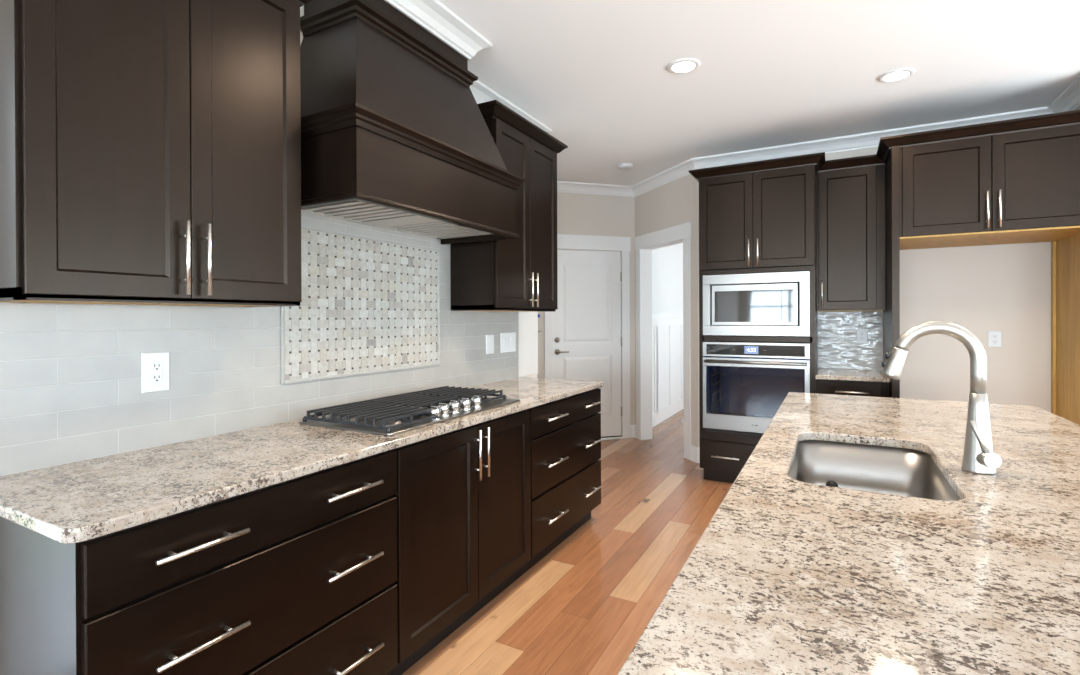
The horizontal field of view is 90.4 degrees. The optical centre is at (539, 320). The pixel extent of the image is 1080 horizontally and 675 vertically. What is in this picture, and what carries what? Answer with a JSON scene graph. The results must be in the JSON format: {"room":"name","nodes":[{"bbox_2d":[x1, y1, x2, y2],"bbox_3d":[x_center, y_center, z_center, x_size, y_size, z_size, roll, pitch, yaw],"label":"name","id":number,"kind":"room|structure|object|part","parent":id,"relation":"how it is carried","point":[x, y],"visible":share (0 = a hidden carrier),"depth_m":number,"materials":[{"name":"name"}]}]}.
{"room":"kitchen","nodes":[
{"label":"kitchen","id":0,"kind":"room"},
{"bbox_2d":[0,5,536,377],"bbox_3d":[-2.044,-0.053,0.541,0.120,2.790,8.183,0,0,29],"label":"wall","id":1,"kind":"structure","parent":0,"point":[301,7],"depth_m":2.01,"materials":[{"name":"beige paint"}]},
{"bbox_2d":[0,0,311,306],"bbox_3d":[-1.154,-0.624,1.649,0.373,1.148,0.896,0,0,29],"label":"upper cabinet","id":2,"kind":"object","parent":1,"relation":"attached to","point":[150,150],"visible":1,"depth_m":1.50,"materials":[{"name":"brown wood"}]},
{"bbox_3d":[-1.129,-0.597,1.423,0.020,1.067,0.371,0,0,29],"label":"door","id":3,"kind":"part","parent":2,"relation":"part of","materials":[{"name":"brown wood"}]},
{"bbox_3d":[-1.025,-0.181,1.552,0.039,0.213,0.012,0,0,29],"label":"handle","id":4,"kind":"part","parent":2,"relation":"part of","materials":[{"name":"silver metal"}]},
{"bbox_3d":[-0.997,-0.181,1.604,0.039,0.213,0.012,0,0,29],"label":"handle","id":5,"kind":"part","parent":2,"relation":"part of","materials":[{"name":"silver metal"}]},
{"bbox_3d":[-0.949,-0.599,1.752,0.020,1.067,0.372,0,0,29],"label":"door","id":6,"kind":"part","parent":2,"relation":"part of","materials":[{"name":"brown wood"}]},
{"bbox_3d":[-1.156,-1.164,1.648,0.373,0.068,0.896,0,0,29],"label":"crown molding","id":7,"kind":"part","parent":2,"relation":"part of","materials":[{"name":"brown wood"}]},
{"bbox_2d":[0,212,517,475],"bbox_3d":[-0.852,-0.026,2.581,0.008,0.886,2.866,0,0,29],"label":"tile backsplash","id":8,"kind":"structure","parent":1,"relation":"attached to","point":[70,374],"depth_m":1.83,"materials":[{"name":"white tile"}]},
{"bbox_2d":[141,352,169,392],"bbox_3d":[-1.278,0.172,1.785,0.009,0.132,0.083,0,0,29],"label":"wall outlet","id":9,"kind":"object","parent":8,"relation":"attached to","point":[155,376],"visible":1,"depth_m":1.78,"materials":[{"name":"grey plastic"}]},
{"bbox_2d":[281,225,440,384],"bbox_3d":[-0.816,-0.072,2.630,0.008,0.666,1.008,0,0,29],"label":"mosaic panel","id":10,"kind":"object","parent":8,"relation":"attached to","point":[369,305],"visible":0.95,"depth_m":2.55,"materials":[{"name":"tile"}]},
{"bbox_2d":[486,335,493,353],"bbox_3d":[-0.327,0.157,3.520,0.010,0.124,0.087,0,0,29],"label":"light switch","id":11,"kind":"object","parent":8,"relation":"attached to","point":[489,338],"visible":1,"depth_m":3.51,"materials":[{"name":"grey plastic"}]},
{"bbox_2d":[500,332,515,352],"bbox_3d":[-0.218,0.152,3.718,0.010,0.135,0.192,0,0,29],"label":"light switch","id":12,"kind":"object","parent":8,"relation":"attached to","point":[507,340],"visible":1,"depth_m":3.71,"materials":[{"name":"grey plastic"}]},
{"bbox_2d":[300,0,525,244],"bbox_3d":[-0.592,-0.947,2.495,0.534,1.023,1.170,0,0,29],"label":"range hood","id":13,"kind":"object","parent":1,"relation":"attached to","point":[395,135],"visible":0.94,"depth_m":2.22,"materials":[{"name":"brown wood"}]},
{"bbox_3d":[-0.675,-1.245,2.537,0.348,0.060,0.824,0,0,29],"label":"molding","id":14,"kind":"part","parent":13,"relation":"part of","materials":[{"name":"brown wood"}]},
{"bbox_3d":[-0.636,-0.469,2.522,0.394,0.007,0.166,0,0,29],"label":"plate","id":15,"kind":"part","parent":13,"relation":"part of","materials":[{"name":"silver metal"}]},
{"bbox_3d":[-0.601,-0.449,2.502,0.508,0.026,1.118,0,0,29],"label":"molding","id":16,"kind":"part","parent":13,"relation":"part of","materials":[{"name":"brown wood"}]},
{"bbox_3d":[-0.591,-0.728,2.495,0.534,0.066,1.170,0,0,29],"label":"molding","id":17,"kind":"part","parent":13,"relation":"part of","materials":[{"name":"brown wood"}]},
{"bbox_2d":[384,0,552,132],"bbox_3d":[-0.606,-1.411,2.669,0.485,0.098,3.262,0,0,27],"label":"crown molding","id":18,"kind":"structure","parent":1,"relation":"attached to","point":[433,16],"depth_m":2.63,"materials":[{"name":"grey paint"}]},
{"bbox_2d":[450,100,567,311],"bbox_3d":[-0.186,-0.633,3.414,0.373,1.148,0.902,0,0,29],"label":"upper cabinet","id":19,"kind":"object","parent":1,"relation":"attached to","point":[519,274],"visible":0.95,"depth_m":3.25,"materials":[{"name":"brown wood"}]},
{"bbox_3d":[-0.162,-0.606,3.187,0.020,1.067,0.376,0,0,29],"label":"door","id":20,"kind":"part","parent":19,"relation":"part of","materials":[{"name":"brown wood"}]},
{"bbox_3d":[-0.188,-1.173,3.413,0.373,0.068,0.902,0,0,29],"label":"crown molding","id":21,"kind":"part","parent":19,"relation":"part of","materials":[{"name":"brown wood"}]},
{"bbox_3d":[-0.056,-0.190,3.319,0.039,0.213,0.012,0,0,29],"label":"handle","id":22,"kind":"part","parent":19,"relation":"part of","materials":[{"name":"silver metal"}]},
{"bbox_3d":[-0.025,-0.190,3.374,0.039,0.213,0.012,0,0,29],"label":"handle","id":23,"kind":"part","parent":19,"relation":"part of","materials":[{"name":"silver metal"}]},
{"bbox_3d":[0.021,-0.608,3.519,0.020,1.067,0.375,0,0,29],"label":"door","id":24,"kind":"part","parent":19,"relation":"part of","materials":[{"name":"brown wood"}]},
{"bbox_2d":[518,312,537,376],"bbox_3d":[-0.090,-0.478,3.972,0.008,1.776,0.283,0,0,29],"label":"trim","id":25,"kind":"structure","parent":1,"relation":"attached to","point":[527,321],"depth_m":3.96,"materials":[{"name":"grey paint"}]},
{"bbox_2d":[402,409,732,674],"bbox_3d":[1.647,1.353,1.942,8.400,0.060,16.575,0,0,29],"label":"floor","id":26,"kind":"structure","parent":0,"point":[583,608],"depth_m":2.73,"materials":[{"name":"brown wood"}]},
{"bbox_2d":[0,449,397,674],"bbox_3d":[-0.980,0.892,1.638,0.668,0.884,0.910,0,0,29],"label":"base cabinet","id":27,"kind":"object","parent":26,"relation":"on","point":[297,576],"visible":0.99,"depth_m":1.36,"materials":[{"name":"brown wood"}]},
{"bbox_3d":[-0.812,0.540,1.291,0.039,0.012,0.214,0,0,29],"label":"handle","id":28,"kind":"part","parent":27,"relation":"part of","materials":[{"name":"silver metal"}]},
{"bbox_3d":[-0.811,0.779,1.292,0.039,0.012,0.214,0,0,29],"label":"handle","id":29,"kind":"part","parent":27,"relation":"part of","materials":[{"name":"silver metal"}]},
{"bbox_3d":[-0.728,0.774,1.503,0.020,0.298,0.899,0,0,29],"label":"drawer","id":30,"kind":"part","parent":27,"relation":"part of","materials":[{"name":"brown wood"}]},
{"bbox_3d":[-0.729,0.538,1.503,0.020,0.152,0.899,0,0,29],"label":"drawer","id":31,"kind":"part","parent":27,"relation":"part of","materials":[{"name":"brown wood"}]},
{"bbox_3d":[-0.726,1.077,1.504,0.020,0.287,0.899,0,0,29],"label":"drawer","id":32,"kind":"part","parent":27,"relation":"part of","materials":[{"name":"brown wood"}]},
{"bbox_3d":[-0.589,0.538,1.697,0.039,0.012,0.216,0,0,29],"label":"handle","id":33,"kind":"part","parent":27,"relation":"part of","materials":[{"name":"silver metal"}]},
{"bbox_3d":[-0.588,0.777,1.698,0.039,0.012,0.216,0,0,29],"label":"handle","id":34,"kind":"part","parent":27,"relation":"part of","materials":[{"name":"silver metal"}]},
{"bbox_3d":[-0.587,1.081,1.699,0.039,0.012,0.216,0,0,29],"label":"handle","id":35,"kind":"part","parent":27,"relation":"part of","materials":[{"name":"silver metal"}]},
{"bbox_2d":[386,409,530,674],"bbox_3d":[-0.532,0.888,2.454,0.668,0.884,0.951,0,0,29],"label":"base cabinet","id":36,"kind":"object","parent":26,"relation":"on","point":[463,495],"visible":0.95,"depth_m":2.21,"materials":[{"name":"brown wood"}]},
{"bbox_3d":[-0.392,0.838,2.115,0.020,0.759,0.480,0,0,29],"label":"door","id":37,"kind":"part","parent":36,"relation":"part of","materials":[{"name":"brown wood"}]},
{"bbox_3d":[-0.265,0.574,2.288,0.039,0.213,0.012,0,0,29],"label":"handle","id":38,"kind":"part","parent":36,"relation":"part of","materials":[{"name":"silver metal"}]},
{"bbox_3d":[-0.235,0.574,2.342,0.039,0.213,0.012,0,0,29],"label":"handle","id":39,"kind":"part","parent":36,"relation":"part of","materials":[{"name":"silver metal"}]},
{"bbox_3d":[-0.165,0.836,2.529,0.020,0.759,0.456,0,0,29],"label":"door","id":40,"kind":"part","parent":36,"relation":"part of","materials":[{"name":"brown wood"}]},
{"bbox_2d":[519,388,600,576],"bbox_3d":[-0.078,0.884,3.281,0.668,0.884,0.935,0,0,29],"label":"base cabinet","id":41,"kind":"object","parent":26,"relation":"on","point":[565,433],"visible":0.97,"depth_m":3.05,"materials":[{"name":"brown wood"}]},
{"bbox_2d":[0,377,602,543],"bbox_3d":[-0.540,0.431,2.478,0.648,0.030,2.858,0,0,29],"label":"countertop","id":42,"kind":"structure","parent":41,"relation":"on","point":[80,501],"depth_m":1.50,"materials":[{"name":"beige stone"}]},
{"bbox_2d":[299,386,519,435],"bbox_3d":[-0.540,0.385,2.458,0.504,0.062,0.927,0,0,29],"label":"cooktop","id":43,"kind":"object","parent":42,"relation":"in","point":[400,413],"visible":1,"depth_m":2.24,"materials":[{"name":"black metal"}]},
{"bbox_3d":[-0.792,0.400,2.250,0.126,0.017,0.126,0,0,29],"label":"burner","id":44,"kind":"part","parent":43,"relation":"part of","materials":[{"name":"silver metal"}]},
{"bbox_3d":[-0.590,0.400,2.140,0.150,0.017,0.150,0,0,29],"label":"burner","id":45,"kind":"part","parent":43,"relation":"part of","materials":[{"name":"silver metal"}]},
{"bbox_3d":[-0.434,0.386,2.211,0.054,0.044,0.054,0,0,29],"label":"knob","id":46,"kind":"part","parent":43,"relation":"part of","materials":[{"name":"silver metal"}]},
{"bbox_3d":[-0.412,0.385,2.288,0.054,0.044,0.054,0,0,29],"label":"knob","id":47,"kind":"part","parent":43,"relation":"part of","materials":[{"name":"silver metal"}]},
{"bbox_3d":[-0.378,0.385,2.363,0.054,0.044,0.054,0,0,29],"label":"knob","id":48,"kind":"part","parent":43,"relation":"part of","materials":[{"name":"silver metal"}]},
{"bbox_3d":[-0.339,0.384,2.437,0.054,0.044,0.054,0,0,29],"label":"knob","id":49,"kind":"part","parent":43,"relation":"part of","materials":[{"name":"silver metal"}]},
{"bbox_3d":[-0.298,0.384,2.507,0.054,0.044,0.054,0,0,29],"label":"knob","id":50,"kind":"part","parent":43,"relation":"part of","materials":[{"name":"silver metal"}]},
{"bbox_3d":[0.091,0.775,2.935,0.039,0.012,0.227,0,0,29],"label":"handle","id":51,"kind":"part","parent":41,"relation":"part of","materials":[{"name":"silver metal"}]},
{"bbox_3d":[0.090,0.530,2.935,0.039,0.012,0.227,0,0,29],"label":"handle","id":52,"kind":"part","parent":41,"relation":"part of","materials":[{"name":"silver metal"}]},
{"bbox_3d":[0.092,1.074,2.936,0.039,0.012,0.227,0,0,29],"label":"handle","id":53,"kind":"part","parent":41,"relation":"part of","materials":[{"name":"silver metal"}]},
{"bbox_3d":[0.171,0.529,3.143,0.020,0.152,0.926,0,0,29],"label":"drawer","id":54,"kind":"part","parent":41,"relation":"part of","materials":[{"name":"brown wood"}]},
{"bbox_3d":[0.173,1.069,3.144,0.020,0.287,0.926,0,0,29],"label":"drawer","id":55,"kind":"part","parent":41,"relation":"part of","materials":[{"name":"brown wood"}]},
{"bbox_3d":[0.172,0.765,3.143,0.020,0.298,0.926,0,0,29],"label":"drawer","id":56,"kind":"part","parent":41,"relation":"part of","materials":[{"name":"brown wood"}]},
{"bbox_3d":[0.324,1.072,3.359,0.039,0.012,0.223,0,0,29],"label":"handle","id":57,"kind":"part","parent":41,"relation":"part of","materials":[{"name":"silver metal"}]},
{"bbox_3d":[0.322,0.773,3.358,0.039,0.012,0.223,0,0,29],"label":"handle","id":58,"kind":"part","parent":41,"relation":"part of","materials":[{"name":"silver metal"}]},
{"bbox_3d":[0.322,0.528,3.357,0.039,0.012,0.223,0,0,29],"label":"handle","id":59,"kind":"part","parent":41,"relation":"part of","materials":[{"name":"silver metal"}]},
{"bbox_2d":[601,436,623,439],"bbox_3d":[0.517,1.306,5.892,0.835,0.018,0.130,0,0,-16],"label":"threshold","id":60,"kind":"object","parent":26,"relation":"on","point":[621,437],"visible":0.24,"depth_m":5.92,"materials":[{"name":"white paint"}]},
{"bbox_2d":[689,152,824,482],"bbox_3d":[1.792,0.047,4.400,0.979,2.536,0.622,0,0,29],"label":"tall cabinet","id":61,"kind":"object","parent":26,"relation":"on","point":[757,216],"visible":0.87,"depth_m":4.18,"materials":[{"name":"brown wood"}]},
{"bbox_3d":[1.472,1.091,4.260,0.212,0.012,0.039,0,0,29],"label":"handle","id":62,"kind":"part","parent":61,"relation":"part of","materials":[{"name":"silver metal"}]},
{"bbox_3d":[1.480,-0.781,4.278,0.408,0.742,0.020,0,0,29],"label":"door","id":63,"kind":"part","parent":61,"relation":"part of","materials":[{"name":"brown wood"}]},
{"bbox_3d":[1.675,1.087,4.181,0.836,0.226,0.020,0,0,29],"label":"drawer","id":64,"kind":"part","parent":61,"relation":"part of","materials":[{"name":"brown wood"}]},
{"bbox_2d":[703,342,809,435],"bbox_3d":[1.774,0.535,4.366,0.777,0.724,0.559,0,0,29],"label":"wall oven","id":65,"kind":"object","parent":61,"relation":"in","point":[744,387],"visible":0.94,"depth_m":4.34,"materials":[{"name":"silver metal"}]},
{"bbox_3d":[1.660,0.558,4.164,0.713,0.387,0.007,0,0,29],"label":"door glass","id":66,"kind":"part","parent":65,"relation":"part of","materials":[{"name":"black glass"}]},
{"bbox_3d":[1.649,0.326,4.139,0.737,0.026,0.042,0,0,29],"label":"handle","id":67,"kind":"part","parent":65,"relation":"part of","materials":[{"name":"silver metal"}]},
{"bbox_3d":[1.665,0.232,4.175,0.716,0.082,0.028,0,0,29],"label":"control glass","id":68,"kind":"part","parent":65,"relation":"part of","materials":[{"name":"black glass"}]},
{"bbox_3d":[1.667,0.231,4.173,0.777,0.114,0.030,0,0,29],"label":"control frame","id":69,"kind":"part","parent":65,"relation":"part of","materials":[{"name":"silver metal"}]},
{"bbox_2d":[703,271,809,335],"bbox_3d":[1.756,-0.124,4.337,0.777,0.486,0.404,0,0,29],"label":"microwave","id":70,"kind":"object","parent":61,"relation":"in","point":[775,303],"visible":1,"depth_m":4.15,"materials":[{"name":"silver metal"}]},
{"bbox_3d":[1.668,-0.122,4.186,0.624,0.316,0.054,0,0,29],"label":"door","id":71,"kind":"part","parent":70,"relation":"part of","materials":[{"name":"silver metal"}]},
{"bbox_3d":[1.880,-0.111,4.072,0.080,0.244,0.051,0,0,29],"label":"control panel","id":72,"kind":"part","parent":70,"relation":"part of","materials":[{"name":"white glass"}]},
{"bbox_3d":[1.787,-1.187,4.396,0.979,0.068,0.622,0,0,29],"label":"crown molding","id":73,"kind":"part","parent":61,"relation":"part of","materials":[{"name":"brown wood"}]},
{"bbox_3d":[1.680,-0.526,4.137,0.012,0.209,0.039,0,0,29],"label":"handle","id":74,"kind":"part","parent":61,"relation":"part of","materials":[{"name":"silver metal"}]},
{"bbox_3d":[1.848,-0.781,4.076,0.424,0.742,0.020,0,0,29],"label":"door","id":75,"kind":"part","parent":61,"relation":"part of","materials":[{"name":"brown wood"}]},
{"bbox_2d":[816,379,888,396],"bbox_3d":[2.368,0.872,4.088,0.455,0.884,0.622,0,0,29],"label":"base cabinet","id":76,"kind":"object","parent":26,"relation":"on","point":[838,387],"visible":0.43,"depth_m":3.84,"materials":[{"name":"brown wood"}]},
{"bbox_3d":[2.230,0.514,3.829,0.214,0.012,0.039,0,0,29],"label":"handle","id":77,"kind":"part","parent":76,"relation":"part of","materials":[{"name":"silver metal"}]},
{"bbox_2d":[816,368,889,381],"bbox_3d":[2.370,0.414,4.091,0.457,0.030,0.610,0,0,29],"label":"countertop","id":78,"kind":"structure","parent":76,"relation":"on","point":[822,373],"depth_m":3.91,"materials":[{"name":"beige stone"}]},
{"bbox_2d":[883,145,899,397],"bbox_3d":[2.558,0.073,3.909,0.043,2.480,0.747,0,0,29],"label":"panel","id":79,"kind":"object","parent":26,"relation":"on","point":[891,315],"visible":0.45,"depth_m":3.59,"materials":[{"name":"brown wood"}]},
{"bbox_2d":[1051,233,1079,424],"bbox_3d":[3.437,0.076,3.428,0.054,2.470,0.743,0,0,29],"label":"panel","id":80,"kind":"object","parent":26,"relation":"on","point":[1065,252],"visible":0.53,"depth_m":3.58,"materials":[{"name":"brown wood"}]},
{"bbox_3d":[1.051,0.885,1.584,0.740,0.884,2.860,0,0,29],"label":"cabinet","id":81,"kind":"object","parent":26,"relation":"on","visible":0},
{"bbox_2d":[617,392,1079,674],"bbox_3d":[1.178,0.427,1.509,1.067,0.030,2.936,0,0,29],"label":"countertop","id":82,"kind":"structure","parent":81,"relation":"on","point":[787,576],"depth_m":0.92,"materials":[{"name":"beige stone"}]},
{"bbox_2d":[789,440,959,500],"bbox_3d":[0.973,0.540,1.606,0.436,0.194,0.749,0,0,29],"label":"sink","id":83,"kind":"object","parent":82,"relation":"in","point":[872,468],"visible":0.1,"depth_m":1.89,"materials":[{"name":"grey metal"}]},
{"bbox_2d":[881,321,1001,474],"bbox_3d":[1.107,0.208,1.496,0.263,0.410,0.107,0,0,29],"label":"faucet","id":84,"kind":"object","parent":82,"relation":"on","point":[979,457],"visible":1,"depth_m":1.46,"materials":[{"name":"silver metal"}]},
{"bbox_3d":[1.174,0.315,1.427,0.048,0.094,0.017,0,0,37],"label":"blade","id":85,"kind":"part","parent":84,"relation":"part of","materials":[{"name":"silver metal"}]},
{"bbox_3d":[1.190,0.370,1.423,0.039,0.045,0.053,0,0,14],"label":"lever handle","id":86,"kind":"part","parent":84,"relation":"part of","materials":[{"name":"silver metal"}]},
{"bbox_2d":[537,192,634,434],"bbox_3d":[0.051,-0.078,5.780,2.120,2.790,0.120,0,0,-16],"label":"wall","id":87,"kind":"structure","parent":0,"point":[577,214],"depth_m":5.90,"materials":[{"name":"beige paint"}]},
{"bbox_2d":[553,250,621,437],"bbox_3d":[0.526,0.274,5.856,0.809,2.075,0.101,0,0,-16],"label":"door","id":88,"kind":"structure","parent":87,"relation":"in","point":[587,339],"depth_m":5.88,"materials":[{"name":"white paint"}]},
{"bbox_3d":[0.236,0.340,5.751,0.145,0.060,0.061,0,0,-16],"label":"lever handle","id":89,"kind":"part","parent":88,"relation":"part of","materials":[{"name":"silver metal"}]},
{"bbox_2d":[544,234,630,437],"bbox_3d":[0.507,0.195,5.902,1.016,2.240,0.142,0,0,-16],"label":"door frame","id":90,"kind":"structure","parent":87,"relation":"attached to","point":[564,241],"depth_m":5.95,"materials":[{"name":"white paint"}]},
{"bbox_2d":[630,425,635,437],"bbox_3d":[0.119,1.247,5.716,2.003,0.140,0.046,0,0,-16],"label":"baseboard","id":91,"kind":"structure","parent":87,"relation":"attached to","point":[632,427],"depth_m":5.99,"materials":[{"name":"white paint"}]},
{"bbox_2d":[635,174,696,446],"bbox_3d":[1.316,-0.082,5.514,0.130,2.790,1.149,0,0,-20],"label":"wall","id":92,"kind":"structure","parent":0,"point":[674,203],"depth_m":5.23,"materials":[{"name":"beige paint"}]},
{"bbox_2d":[635,222,690,459],"bbox_3d":[1.303,0.195,5.525,0.154,2.237,1.010,0,0,-20],"label":"door frame","id":93,"kind":"structure","parent":92,"relation":"attached to","point":[644,244],"depth_m":5.88,"materials":[{"name":"white paint"}]},
{"bbox_2d":[652,243,682,314],"bbox_3d":[1.814,-0.090,7.502,0.110,2.790,3.100,0,0,29],"label":"wall","id":94,"kind":"structure","parent":0,"point":[667,262],"depth_m":7.21,"materials":[{"name":"white paint"}]},
{"bbox_2d":[652,315,683,427],"bbox_3d":[1.893,0.615,7.491,0.035,1.380,3.050,0,0,29],"label":"wainscot","id":95,"kind":"structure","parent":94,"relation":"attached to","point":[667,330],"depth_m":7.14,"materials":[{"name":"white paint"}]},
{"bbox_2d":[438,0,1079,185],"bbox_3d":[1.609,-1.516,1.676,8.600,0.100,14.100,0,0,29],"label":"ceiling","id":96,"kind":"structure","parent":0,"point":[770,73],"depth_m":3.10,"materials":[{"name":"white paint"}]},
{"bbox_2d":[617,163,632,169],"bbox_3d":[0.808,-1.456,5.081,0.150,0.034,0.150,0,0,29],"label":"smoke detector","id":97,"kind":"object","parent":96,"relation":"attached to","point":[622,166],"visible":1,"depth_m":5.04,"materials":[{"name":"grey plastic"}]},
{"bbox_2d":[667,58,700,73],"bbox_3d":[0.828,-1.462,3.088,0.188,0.009,0.188,0,0,29],"label":"recessed light","id":98,"kind":"object","parent":96,"relation":"in","point":[685,65],"visible":1,"depth_m":3.08,"materials":[{"name":"white paint"}]},
{"bbox_2d":[878,68,914,82],"bbox_3d":[2.137,-1.467,3.217,0.188,0.009,0.188,0,0,29],"label":"recessed light","id":99,"kind":"object","parent":96,"relation":"in","point":[895,75],"visible":1,"depth_m":3.20,"materials":[{"name":"white paint"}]},
{"bbox_2d":[697,147,1050,447],"bbox_3d":[2.626,-0.083,4.373,2.617,2.790,0.120,0,0,29],"label":"wall","id":100,"kind":"structure","parent":0,"point":[1006,288],"depth_m":3.97,"materials":[{"name":"beige paint"}]},
{"bbox_2d":[690,445,699,462],"bbox_3d":[1.480,1.244,4.947,0.054,0.140,0.226,0,0,-44],"label":"baseboard","id":101,"kind":"structure","parent":100,"relation":"attached to","point":[694,451],"depth_m":4.97,"materials":[{"name":"white paint"}]},
{"bbox_2d":[557,75,1079,196],"bbox_3d":[1.640,-1.427,4.837,4.972,0.098,1.498,0,0,29],"label":"crown molding","id":102,"kind":"structure","parent":100,"relation":"attached to","point":[1069,99],"depth_m":4.47,"materials":[{"name":"white paint"}]},
{"bbox_2d":[818,311,881,370],"bbox_3d":[2.516,0.163,4.361,0.455,0.470,0.008,0,0,29],"label":"tile backsplash","id":103,"kind":"structure","parent":100,"relation":"attached to","point":[838,348],"depth_m":4.36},
{"bbox_2d":[856,328,867,343],"bbox_3d":[2.590,0.126,4.311,0.078,0.122,0.009,0,0,29],"label":"wall outlet","id":104,"kind":"object","parent":103,"relation":"attached to","point":[861,333],"visible":1,"depth_m":4.31,"materials":[{"name":"grey plastic"}]},
{"bbox_2d":[816,154,885,311],"bbox_3d":[2.422,-0.648,4.189,0.459,1.150,0.378,0,0,29],"label":"upper cabinet","id":105,"kind":"object","parent":100,"relation":"attached to","point":[850,192],"visible":0.94,"depth_m":4.07,"materials":[{"name":"brown wood"}]},
{"bbox_3d":[2.180,-0.203,4.143,0.012,0.210,0.039,0,0,29],"label":"handle","id":106,"kind":"part","parent":105,"relation":"part of","materials":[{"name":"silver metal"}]},
{"bbox_3d":[2.345,-1.188,4.051,0.459,0.068,0.066,0,0,29],"label":"crown molding","id":107,"kind":"part","parent":105,"relation":"part of","materials":[{"name":"brown wood"}]},
{"bbox_2d":[876,110,1079,249],"bbox_3d":[2.956,-0.886,3.659,1.120,0.674,0.793,0,0,29],"label":"upper cabinet","id":108,"kind":"object","parent":100,"relation":"attached to","point":[1011,181],"visible":0.97,"depth_m":3.36,"materials":[{"name":"brown wood"}]},
{"bbox_3d":[2.618,-0.855,3.461,0.462,0.594,0.020,0,0,29],"label":"door","id":109,"kind":"part","parent":108,"relation":"part of","materials":[{"name":"brown wood"}]},
{"bbox_3d":[2.955,-1.189,3.658,1.120,0.068,0.793,0,0,29],"label":"crown molding","id":110,"kind":"part","parent":108,"relation":"part of","materials":[{"name":"brown wood"}]},
{"bbox_3d":[2.786,-0.689,3.337,0.012,0.230,0.039,0,0,29],"label":"handle","id":111,"kind":"part","parent":108,"relation":"part of","materials":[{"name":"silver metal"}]},
{"bbox_3d":[2.838,-0.689,3.308,0.012,0.230,0.039,0,0,29],"label":"handle","id":112,"kind":"part","parent":108,"relation":"part of","materials":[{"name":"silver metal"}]},
{"bbox_3d":[3.032,-0.856,3.233,0.476,0.594,0.020,0,0,29],"label":"door","id":113,"kind":"part","parent":108,"relation":"part of","materials":[{"name":"brown wood"}]},
{"bbox_2d":[988,331,1001,346],"bbox_3d":[3.324,0.136,3.917,0.079,0.118,0.009,0,0,29],"label":"wall outlet","id":114,"kind":"object","parent":100,"relation":"attached to","point":[994,337],"visible":1,"depth_m":3.92,"materials":[{"name":"grey plastic"}]}
]}

